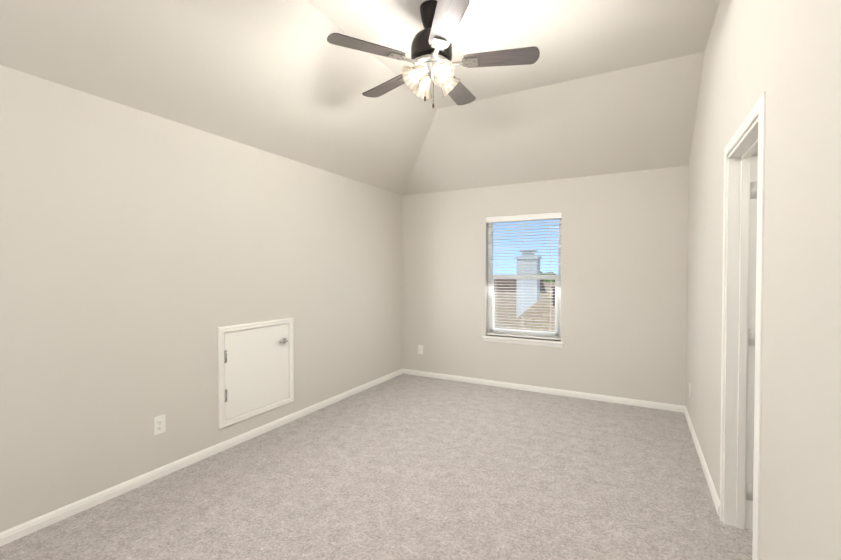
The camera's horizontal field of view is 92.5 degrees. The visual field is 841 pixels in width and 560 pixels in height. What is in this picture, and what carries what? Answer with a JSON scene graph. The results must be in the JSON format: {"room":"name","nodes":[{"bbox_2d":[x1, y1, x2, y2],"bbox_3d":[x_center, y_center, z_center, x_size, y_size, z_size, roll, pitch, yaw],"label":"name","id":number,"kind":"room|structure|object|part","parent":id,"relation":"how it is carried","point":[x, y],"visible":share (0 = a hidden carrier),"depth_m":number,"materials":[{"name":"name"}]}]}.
{"room":"empty bedroom","nodes":[
{"label":"empty bedroom","id":0,"kind":"room"},
{"bbox_2d":[0,65,401,531],"bbox_3d":[-1.602,-0.357,3.152,0.160,3.400,5.720,1,1,28],"label":"wall","id":1,"kind":"structure","parent":0,"point":[144,255],"depth_m":2.64,"materials":[{"name":"paint"}]},
{"bbox_2d":[154,414,165,434],"bbox_3d":[-1.757,0.980,2.712,0.008,0.122,0.076,1,1,28],"label":"outlet","id":2,"kind":"object","parent":1,"relation":"attached to","point":[159,424],"visible":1,"depth_m":2.71,"materials":[{"name":"white plastic"}]},
{"bbox_2d":[0,369,403,545],"bbox_3d":[-1.525,1.304,3.138,0.015,0.079,5.400,1,1,28],"label":"baseboard","id":3,"kind":"structure","parent":1,"relation":"attached to","point":[34,525],"depth_m":2.69,"materials":[{"name":"paint"}]},
{"bbox_2d":[217,318,293,428],"bbox_3d":[-1.354,0.756,3.411,0.049,0.785,0.760,1,1,28],"label":"access door","id":4,"kind":"structure","parent":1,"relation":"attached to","point":[255,369],"depth_m":3.37,"materials":[{"name":"paint"}]},
{"bbox_3d":[-1.235,0.559,3.619,0.040,0.052,0.116,1,1,28],"label":"handle","id":5,"kind":"part","parent":4,"relation":"part of","materials":[{"name":"silver metal"}]},
{"bbox_2d":[0,0,719,195],"bbox_3d":[-0.112,-1.444,2.362,3.316,0.720,5.460,1,1,28],"label":"ceiling","id":6,"kind":"structure","parent":0,"point":[599,87],"depth_m":2.98,"materials":[{"name":"paint"}]},
{"bbox_2d":[327,0,539,107],"bbox_3d":[0.089,-1.365,2.549,1.248,0.644,1.204,1,1,28],"label":"ceiling fan","id":7,"kind":"object","parent":6,"relation":"hanging from","point":[431,52],"visible":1,"depth_m":2.42,"materials":[{"name":"brown wood"}]},
{"bbox_3d":[-0.311,-1.335,2.314,0.450,0.006,0.150,0,10,-27],"label":"blade","id":8,"kind":"part","parent":7,"relation":"part of","materials":[{"name":"brown wood"}]},
{"bbox_3d":[-0.230,-1.343,2.807,0.450,0.006,0.150,1,10,45],"label":"blade","id":9,"kind":"part","parent":7,"relation":"part of","materials":[{"name":"brown wood"}]},
{"bbox_3d":[-0.018,-1.255,2.464,0.120,0.152,0.152,-41,18,-20],"label":"lamp shade","id":10,"kind":"part","parent":7,"relation":"part of","materials":[{"name":"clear glass"}]},
{"bbox_3d":[-0.011,-1.261,2.467,0.099,0.056,0.056,-41,18,-20],"label":"bulb","id":11,"kind":"part","parent":7,"relation":"part of","materials":[{"name":"white glass"}]},
{"bbox_3d":[0.026,-1.257,2.594,0.152,0.152,0.120,0,-37,-26],"label":"lamp shade","id":12,"kind":"part","parent":7,"relation":"part of","materials":[{"name":"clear glass"}]},
{"bbox_3d":[0.069,-1.437,2.503,0.256,0.186,0.256,1,1,28],"label":"motor","id":13,"kind":"part","parent":7,"relation":"part of","materials":[{"name":"brown metal"}]},
{"bbox_3d":[0.108,-1.261,2.427,0.056,0.056,0.099,0,39,-26],"label":"bulb","id":14,"kind":"part","parent":7,"relation":"part of","materials":[{"name":"white glass"}]},
{"bbox_3d":[0.112,-1.254,2.419,0.152,0.152,0.120,0,39,-26],"label":"lamp shade","id":15,"kind":"part","parent":7,"relation":"part of","materials":[{"name":"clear glass"}]},
{"bbox_3d":[0.133,-1.331,2.085,0.150,0.006,0.450,9,0,-9],"label":"blade","id":16,"kind":"part","parent":7,"relation":"part of","materials":[{"name":"brown wood"}]},
{"bbox_3d":[0.156,-1.256,2.550,0.120,0.152,0.152,41,-16,-21],"label":"lamp shade","id":17,"kind":"part","parent":7,"relation":"part of","materials":[{"name":"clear glass"}]},
{"label":"blade","id":18,"kind":"part","parent":7,"relation":"part of","materials":[{"name":"brown wood"}]},
{"label":"blade","id":19,"kind":"part","parent":7,"relation":"part of","materials":[{"name":"brown wood"}]},
{"bbox_2d":[0,374,752,559],"bbox_3d":[0.455,1.414,2.070,4.836,0.135,5.720,1,1,28],"label":"floor","id":20,"kind":"structure","parent":0,"point":[406,467],"depth_m":2.51,"materials":[{"name":"carpet"}]},
{"bbox_2d":[402,166,687,405],"bbox_3d":[1.847,-0.379,4.448,4.676,3.400,0.160,1,1,28],"label":"wall","id":21,"kind":"structure","parent":0,"point":[624,243],"depth_m":4.42,"materials":[{"name":"paint"}]},
{"bbox_2d":[418,345,422,353],"bbox_3d":[0.001,0.939,5.372,0.076,0.122,0.008,1,1,28],"label":"outlet","id":22,"kind":"object","parent":21,"relation":"attached to","point":[419,348],"visible":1,"depth_m":5.37,"materials":[{"name":"white plastic"}]},
{"bbox_2d":[482,335,563,343],"bbox_3d":[1.199,0.707,4.755,0.954,0.022,0.117,1,1,28],"label":"window sill","id":23,"kind":"structure","parent":21,"relation":"attached to","point":[524,339],"depth_m":4.71,"materials":[{"name":"paint"}]},
{"bbox_2d":[483,338,562,347],"bbox_3d":[1.183,0.741,4.725,0.924,0.045,0.016,1,1,28],"label":"apron","id":24,"kind":"object","parent":21,"relation":"attached to","point":[524,342],"visible":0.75,"depth_m":4.70,"materials":[{"name":"paint"}]},
{"bbox_2d":[488,219,560,339],"bbox_3d":[1.240,-0.030,4.818,0.884,1.450,0.077,1,1,28],"label":"window unit","id":25,"kind":"structure","parent":21,"relation":"in","point":[491,291],"depth_m":4.82,"materials":[{"name":"white plastic"}]},
{"bbox_2d":[486,212,560,339],"bbox_3d":[1.204,-0.034,4.752,0.880,1.437,0.061,1,1,28],"label":"window blinds","id":26,"kind":"object","parent":25,"relation":"attached to","point":[529,217],"visible":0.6,"depth_m":4.72,"materials":[{"name":"white plastic"}]},
{"bbox_2d":[404,369,679,411],"bbox_3d":[1.194,1.277,4.729,3.226,0.079,0.015,1,1,28],"label":"baseboard","id":27,"kind":"structure","parent":21,"relation":"attached to","point":[649,404],"depth_m":4.56,"materials":[{"name":"paint"}]},
{"bbox_2d":[686,0,840,559],"bbox_3d":[1.403,-0.330,1.528,0.160,3.400,5.400,1,1,28],"label":"wall","id":28,"kind":"structure","parent":0,"point":[785,55],"depth_m":1.32,"materials":[{"name":"paint"}]},
{"bbox_2d":[680,405,719,515],"bbox_3d":[2.145,1.304,3.113,0.015,0.079,1.893,1,1,28],"label":"baseboard","id":29,"kind":"structure","parent":28,"relation":"attached to","point":[683,409],"depth_m":2.82,"materials":[{"name":"paint"}]},
{"bbox_2d":[720,91,765,559],"bbox_3d":[1.577,0.320,1.874,0.172,2.088,0.800,1,1,28],"label":"door frame","id":30,"kind":"structure","parent":28,"relation":"attached to","point":[740,323],"depth_m":2.15,"materials":[{"name":"paint"}]},
{"bbox_2d":[747,181,756,500],"bbox_3d":[1.776,0.335,2.128,0.060,1.706,0.012,1,1,28],"label":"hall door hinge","id":31,"kind":"object","parent":28,"relation":"attached to","point":[751,340],"visible":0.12,"depth_m":2.14,"materials":[{"name":"white metal"}]},
{"label":"outside","id":32,"kind":"structure","parent":0,"visible":0},
{"bbox_2d":[494,279,546,292],"bbox_3d":[4.430,2.273,31.653,9.800,5.190,9.000,1,1,28],"label":"house","id":33,"kind":"structure","parent":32,"point":[506,281],"depth_m":29.47,"materials":[{"name":"brown brick"}]},
{"bbox_2d":[494,250,547,328],"bbox_3d":[3.967,1.953,18.483,13.500,6.270,10.000,1,1,28],"label":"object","id":34,"kind":"structure","parent":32,"point":[512,301],"depth_m":15.82,"materials":[{"name":"white"}]},
{"bbox_2d":[503,287,554,331],"bbox_3d":[4.636,2.596,8.733,9.042,5.309,6.400,1,1,28],"label":"roof","id":35,"kind":"structure","parent":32,"point":[542,318],"depth_m":8.79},
{"bbox_2d":[540,271,555,281],"bbox_3d":[15.726,2.218,50.177,8.282,7.519,8.948,1,1,28],"label":"tree","id":36,"kind":"object","parent":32,"point":[547,274],"depth_m":48.95,"materials":[{"name":"green plant"}]},
{"bbox_2d":[543,283,554,292],"bbox_3d":[15.264,2.548,38.876,18.000,4.400,10.000,1,1,28],"label":"house","id":37,"kind":"structure","parent":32,"point":[547,290],"depth_m":39.40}
]}

